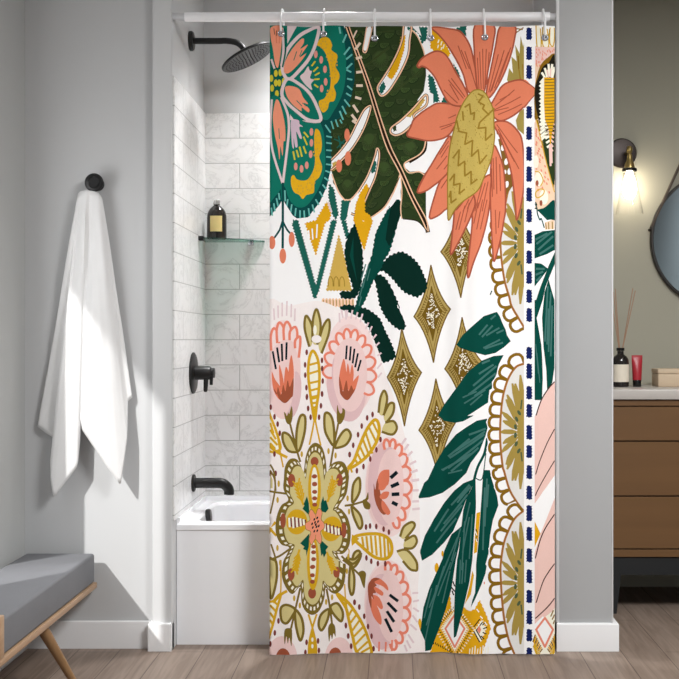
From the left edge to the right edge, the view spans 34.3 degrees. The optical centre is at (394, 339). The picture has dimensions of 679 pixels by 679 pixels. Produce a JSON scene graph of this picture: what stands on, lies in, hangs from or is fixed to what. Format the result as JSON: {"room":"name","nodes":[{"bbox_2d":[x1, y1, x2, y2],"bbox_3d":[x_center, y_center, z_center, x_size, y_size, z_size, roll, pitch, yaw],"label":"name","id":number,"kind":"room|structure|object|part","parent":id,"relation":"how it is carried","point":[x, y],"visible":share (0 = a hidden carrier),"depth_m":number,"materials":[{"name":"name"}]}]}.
{"room":"bathroom","nodes":[
{"label":"bathroom","id":0,"kind":"room"},
{"bbox_2d":[0,0,24,568],"bbox_3d":[-1.553,-0.250,1.980,0.100,3.000,5.160,0,0,0],"label":"wall","id":1,"kind":"structure","parent":0,"point":[12,12],"depth_m":4.31,"materials":[{"name":"paint"}]},
{"bbox_2d":[0,646,26,670],"bbox_3d":[-1.496,1.194,1.923,0.014,0.112,5.046,0,0,0],"label":"baseboard","id":2,"kind":"structure","parent":1,"relation":"attached to","point":[24,648],"depth_m":4.28,"materials":[{"name":"white paint"}]},
{"bbox_2d":[25,0,151,620],"bbox_3d":[-1.240,-0.250,4.510,0.525,3.000,0.100,0,0,0],"label":"wall","id":3,"kind":"structure","parent":0,"point":[88,63],"depth_m":4.46,"materials":[{"name":"grey paint"}]},
{"bbox_2d":[37,190,131,495],"bbox_3d":[-1.253,0.013,4.408,0.384,1.224,0.069,0,0,0],"label":"towel","id":4,"kind":"object","parent":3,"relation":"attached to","point":[87,383],"visible":1,"depth_m":4.39,"materials":[{"name":"white fabric"}]},
{"bbox_2d":[27,621,149,648],"bbox_3d":[-1.248,1.194,4.453,0.510,0.112,0.014,0,0,0],"label":"baseboard","id":5,"kind":"structure","parent":3,"relation":"attached to","point":[67,634],"depth_m":4.45,"materials":[{"name":"white paint"}]},
{"bbox_2d":[85,173,103,191],"bbox_3d":[-1.206,-0.631,4.426,0.074,0.074,0.069,0,0,0],"label":"towel hook","id":6,"kind":"object","parent":3,"relation":"attached to","point":[93,182],"visible":1,"depth_m":4.39,"materials":[{"name":"black metal"}]},
{"bbox_2d":[152,0,203,649],"bbox_3d":[-0.938,-0.250,4.840,0.080,3.000,0.840,0,0,0],"label":"wall","id":7,"kind":"structure","parent":0,"point":[172,56],"depth_m":4.42,"materials":[{"name":"paint"}]},
{"bbox_2d":[148,621,173,651],"bbox_3d":[-0.945,1.194,4.433,0.094,0.112,0.054,0,0,0],"label":"baseboard","id":8,"kind":"object","parent":7,"relation":"attached to","point":[160,637],"visible":1,"depth_m":4.41,"materials":[{"name":"white paint"}]},
{"bbox_2d":[173,76,204,520],"bbox_3d":[-0.894,-0.168,4.792,0.008,1.795,0.720,0,0,0],"label":"tiled wall","id":9,"kind":"structure","parent":7,"relation":"attached to","point":[188,117],"depth_m":4.71,"materials":[{"name":"tile"}]},
{"bbox_2d":[189,352,214,393],"bbox_3d":[-0.843,0.145,4.830,0.099,0.182,0.182,0,0,0],"label":"shower valve","id":10,"kind":"object","parent":9,"relation":"attached to","point":[196,372],"visible":1,"depth_m":4.80,"materials":[{"name":"black metal"}]},
{"bbox_3d":[-0.837,0.145,4.830,0.087,0.060,0.060,0,0,0],"label":"handle","id":11,"kind":"part","parent":10,"relation":"part of","materials":[{"name":"black metal"}]},
{"bbox_3d":[-0.819,0.193,4.818,0.043,0.073,0.034,0,0,0],"label":"lever","id":12,"kind":"part","parent":10,"relation":"part of","materials":[{"name":"black metal"}]},
{"bbox_2d":[191,474,233,494],"bbox_3d":[-0.800,0.635,4.830,0.185,0.089,0.076,0,0,0],"label":"tub spout","id":13,"kind":"object","parent":9,"relation":"attached to","point":[225,485],"visible":1,"depth_m":4.81,"materials":[{"name":"black metal"}]},
{"bbox_2d":[188,31,269,72],"bbox_3d":[-0.715,-1.263,4.800,0.369,0.174,0.250,0,0,0],"label":"shower","id":14,"kind":"object","parent":7,"relation":"attached to","point":[247,56],"visible":0.99,"depth_m":4.79,"materials":[{"name":"black metal"}]},
{"bbox_3d":[-0.763,-1.288,4.800,0.239,0.069,0.027,0,0,0],"label":"shower arm","id":15,"kind":"part","parent":14,"relation":"part of","materials":[{"name":"black metal"}]},
{"bbox_2d":[172,12,555,21],"bbox_3d":[-0.124,-1.306,4.440,1.548,0.039,0.039,0,0,0],"label":"curtain rod","id":16,"kind":"object","parent":7,"relation":"attached to","point":[186,16],"visible":1,"depth_m":4.42,"materials":[{"name":"white metal"}]},
{"bbox_2d":[279,8,284,34],"bbox_3d":[-0.455,-1.276,4.422,0.012,0.124,0.105,0,0,0],"label":"curtain hook","id":17,"kind":"object","parent":16,"relation":"hanging from","point":[282,10],"visible":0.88,"depth_m":4.38,"materials":[{"name":"white plastic"}]},
{"bbox_2d":[322,8,325,35],"bbox_3d":[-0.285,-1.276,4.422,0.012,0.126,0.104,0,0,0],"label":"curtain hook","id":18,"kind":"object","parent":16,"relation":"hanging from","point":[324,10],"visible":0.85,"depth_m":4.38,"materials":[{"name":"white plastic"}]},
{"bbox_2d":[373,8,376,39],"bbox_3d":[-0.081,-1.268,4.427,0.012,0.141,0.094,0,0,0],"label":"curtain hook","id":19,"kind":"object","parent":16,"relation":"hanging from","point":[374,11],"visible":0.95,"depth_m":4.38,"materials":[{"name":"white plastic"}]},
{"bbox_2d":[269,25,554,654],"bbox_3d":[0.069,-0.008,4.364,1.139,2.500,0.075,0,0,0],"label":"shower curtain","id":20,"kind":"object","parent":16,"relation":"hanging from","point":[412,475],"visible":1,"depth_m":4.37,"materials":[{"name":"multicoloured fabric"}]},
{"bbox_2d":[429,8,431,39],"bbox_3d":[0.143,-1.269,4.428,0.012,0.140,0.093,0,0,0],"label":"curtain hook","id":21,"kind":"object","parent":16,"relation":"hanging from","point":[430,18],"visible":0.95,"depth_m":4.38,"materials":[{"name":"white plastic"}]},
{"bbox_2d":[482,8,486,38],"bbox_3d":[0.358,-1.268,4.420,0.012,0.141,0.108,0,0,0],"label":"curtain hook","id":22,"kind":"object","parent":16,"relation":"hanging from","point":[483,10],"visible":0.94,"depth_m":4.37,"materials":[{"name":"white plastic"}]},
{"bbox_2d":[541,8,546,38],"bbox_3d":[0.599,-1.267,4.420,0.012,0.143,0.109,0,0,0],"label":"curtain hook","id":23,"kind":"object","parent":16,"relation":"hanging from","point":[542,11],"visible":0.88,"depth_m":4.37,"materials":[{"name":"white plastic"}]},
{"bbox_2d":[0,587,678,678],"bbox_3d":[0.558,1.300,2.530,4.363,0.100,6.260,0,0,0],"label":"floor","id":24,"kind":"structure","parent":0,"point":[647,618],"depth_m":4.25,"materials":[{"name":"brown wood"}]},
{"bbox_2d":[0,554,96,678],"bbox_3d":[-1.327,1.051,3.566,0.332,0.412,1.732,0,0,0],"label":"bench","id":25,"kind":"object","parent":24,"relation":"on","point":[36,590],"visible":1,"depth_m":3.91,"materials":[{"name":"grey fabric"}]},
{"bbox_3d":[-1.218,1.123,3.939,0.042,0.269,0.190,0,0,27],"label":"leg","id":26,"kind":"part","parent":25,"relation":"part of","materials":[{"name":"brown wood"}]},
{"bbox_2d":[176,496,268,644],"bbox_3d":[-0.124,0.990,4.830,1.546,0.520,0.659,0,0,0],"label":"bathtub","id":27,"kind":"object","parent":24,"relation":"on","point":[223,541],"visible":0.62,"depth_m":4.51,"materials":[{"name":"white ceramic"}]},
{"bbox_2d":[613,399,678,613],"bbox_3d":[1.629,0.760,5.277,1.443,0.979,0.555,0,0,0],"label":"vanity cabinet","id":28,"kind":"object","parent":24,"relation":"on","point":[645,431],"visible":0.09,"depth_m":5.00,"materials":[{"name":"brown wood"}]},
{"bbox_3d":[1.015,1.161,5.027,0.034,0.178,0.030,0,0,0],"label":"leg","id":29,"kind":"part","parent":28,"relation":"part of","materials":[{"name":"black metal"}]},
{"bbox_2d":[613,385,678,398],"bbox_3d":[1.629,0.248,5.274,1.467,0.045,0.571,0,0,0],"label":"countertop","id":30,"kind":"structure","parent":28,"relation":"on","point":[645,391],"depth_m":4.99,"materials":[{"name":"stone"}]},
{"bbox_2d":[613,288,635,386],"bbox_3d":[1.101,-0.012,5.296,0.116,0.474,0.081,0,0,14],"label":"reed diffuser","id":31,"kind":"object","parent":30,"relation":"on","point":[620,361],"visible":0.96,"depth_m":5.28,"materials":[{"name":"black glass"}]},
{"bbox_2d":[613,351,628,386],"bbox_3d":[1.089,0.139,5.300,0.080,0.172,0.080,0,0,0],"label":"bottle","id":32,"kind":"object","parent":31,"relation":"attached to","point":[620,361],"depth_m":5.27,"materials":[{"name":"black glass"}]},
{"bbox_2d":[632,355,641,386],"bbox_3d":[1.168,0.149,5.300,0.044,0.152,0.043,0,0,43],"label":"tube","id":33,"kind":"object","parent":30,"relation":"on","point":[636,359],"visible":1,"depth_m":5.29,"materials":[{"name":"red plastic"}]},
{"bbox_2d":[651,368,678,386],"bbox_3d":[1.375,0.182,5.350,0.220,0.086,0.140,0,0,0],"label":"storage box","id":34,"kind":"object","parent":30,"relation":"on","point":[661,377],"visible":1,"depth_m":5.28,"materials":[{"name":"beige cardboard"}]},
{"bbox_3d":[1.375,0.151,5.350,0.220,0.023,0.140,0,0,0],"label":"lid","id":35,"kind":"part","parent":34,"relation":"part of","materials":[{"name":"beige cardboard"}]},
{"bbox_3d":[1.629,0.286,5.010,1.439,0.026,0.014,0,0,0],"label":"rail","id":36,"kind":"part","parent":28,"relation":"part of","materials":[{"name":"brown wood"}]},
{"bbox_3d":[1.629,0.832,5.008,1.439,0.234,0.017,0,0,0],"label":"drawer","id":37,"kind":"part","parent":28,"relation":"part of","materials":[{"name":"brown wood"}]},
{"bbox_3d":[1.629,0.586,5.008,1.439,0.244,0.017,0,0,0],"label":"drawer","id":38,"kind":"part","parent":28,"relation":"part of","materials":[{"name":"brown wood"}]},
{"bbox_3d":[1.629,0.381,5.008,1.439,0.152,0.017,0,0,0],"label":"drawer","id":39,"kind":"part","parent":28,"relation":"part of","materials":[{"name":"brown wood"}]},
{"bbox_3d":[1.629,0.972,5.009,1.439,0.033,0.016,0,0,0],"label":"rail","id":40,"kind":"part","parent":28,"relation":"part of","materials":[{"name":"brown wood"}]},
{"bbox_3d":[1.629,1.033,5.263,1.443,0.080,0.505,0,0,0],"label":"frame","id":41,"kind":"part","parent":28,"relation":"part of","materials":[{"name":"black metal"}]},
{"bbox_2d":[204,0,532,112],"bbox_3d":[-0.124,-0.250,5.210,1.548,3.000,0.100,0,0,0],"label":"wall","id":42,"kind":"structure","parent":0,"point":[247,90],"depth_m":5.16,"materials":[{"name":"paint"}]},
{"bbox_2d":[205,113,269,495],"bbox_3d":[-0.124,-0.168,5.156,1.548,1.795,0.008,0,0,0],"label":"tiled wall","id":43,"kind":"structure","parent":42,"relation":"attached to","point":[237,145],"depth_m":5.15,"materials":[{"name":"tile"}]},
{"bbox_2d":[198,236,253,245],"bbox_3d":[-0.750,-0.457,5.058,0.279,0.028,0.188,0,0,0],"label":"corner shelf","id":44,"kind":"object","parent":43,"relation":"attached to","point":[200,238],"visible":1,"depth_m":5.13,"materials":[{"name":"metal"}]},
{"bbox_2d":[207,200,226,239],"bbox_3d":[-0.825,-0.556,5.085,0.090,0.183,0.066,0,0,0],"label":"bottle","id":45,"kind":"object","parent":44,"relation":"on","point":[216,216],"visible":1,"depth_m":5.06,"materials":[{"name":"black glass"}]},
{"bbox_2d":[533,0,611,648],"bbox_3d":[0.763,-0.250,4.990,0.227,3.000,1.140,0,0,0],"label":"wall partition","id":46,"kind":"structure","parent":0,"point":[584,25],"depth_m":4.42,"materials":[{"name":"paint"}]},
{"bbox_2d":[556,0,558,622],"bbox_3d":[0.655,-0.306,4.425,0.012,2.887,0.015,0,0,0],"label":"trim","id":47,"kind":"structure","parent":46,"relation":"attached to","point":[557,1],"depth_m":4.42,"materials":[{"name":"paint"}]},
{"bbox_2d":[555,618,618,651],"bbox_3d":[0.774,1.194,4.983,0.249,0.112,1.154,0,0,0],"label":"baseboard","id":48,"kind":"structure","parent":46,"relation":"attached to","point":[570,637],"depth_m":4.41,"materials":[{"name":"white paint"}]},
{"bbox_2d":[611,0,612,622],"bbox_3d":[0.875,-0.306,4.425,0.008,2.887,0.015,0,0,0],"label":"trim","id":49,"kind":"structure","parent":46,"relation":"attached to","point":[611,0],"depth_m":4.42,"materials":[{"name":"paint"}]},
{"bbox_2d":[613,0,678,586],"bbox_3d":[1.748,-0.250,5.610,1.743,3.000,0.100,0,0,0],"label":"wall","id":50,"kind":"structure","parent":0,"point":[645,32],"depth_m":5.56,"materials":[{"name":"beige paint"}]},
{"bbox_2d":[613,138,643,212],"bbox_3d":[1.153,-0.823,5.476,0.163,0.393,0.169,0,0,0],"label":"wall sconce","id":51,"kind":"object","parent":50,"relation":"attached to","point":[624,150],"visible":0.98,"depth_m":5.46,"materials":[{"name":"white glass"}]},
{"bbox_2d":[624,146,634,167],"bbox_3d":[1.166,-0.910,5.460,0.052,0.110,0.052,0,0,0],"label":"socket","id":52,"kind":"object","parent":51,"relation":"attached to","point":[629,163],"depth_m":5.45,"materials":[{"name":"gold metal"}]},
{"bbox_3d":[1.166,-0.769,5.460,0.070,0.136,0.070,0,0,0],"label":"bulb","id":53,"kind":"part","parent":51,"relation":"part of","materials":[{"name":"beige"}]},
{"bbox_2d":[648,165,678,295],"bbox_3d":[1.633,-0.730,5.538,0.712,1.136,0.044,0,0,0],"label":"wall mirror","id":54,"kind":"object","parent":50,"relation":"attached to","point":[664,231],"visible":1,"depth_m":5.54,"materials":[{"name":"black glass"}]}
]}

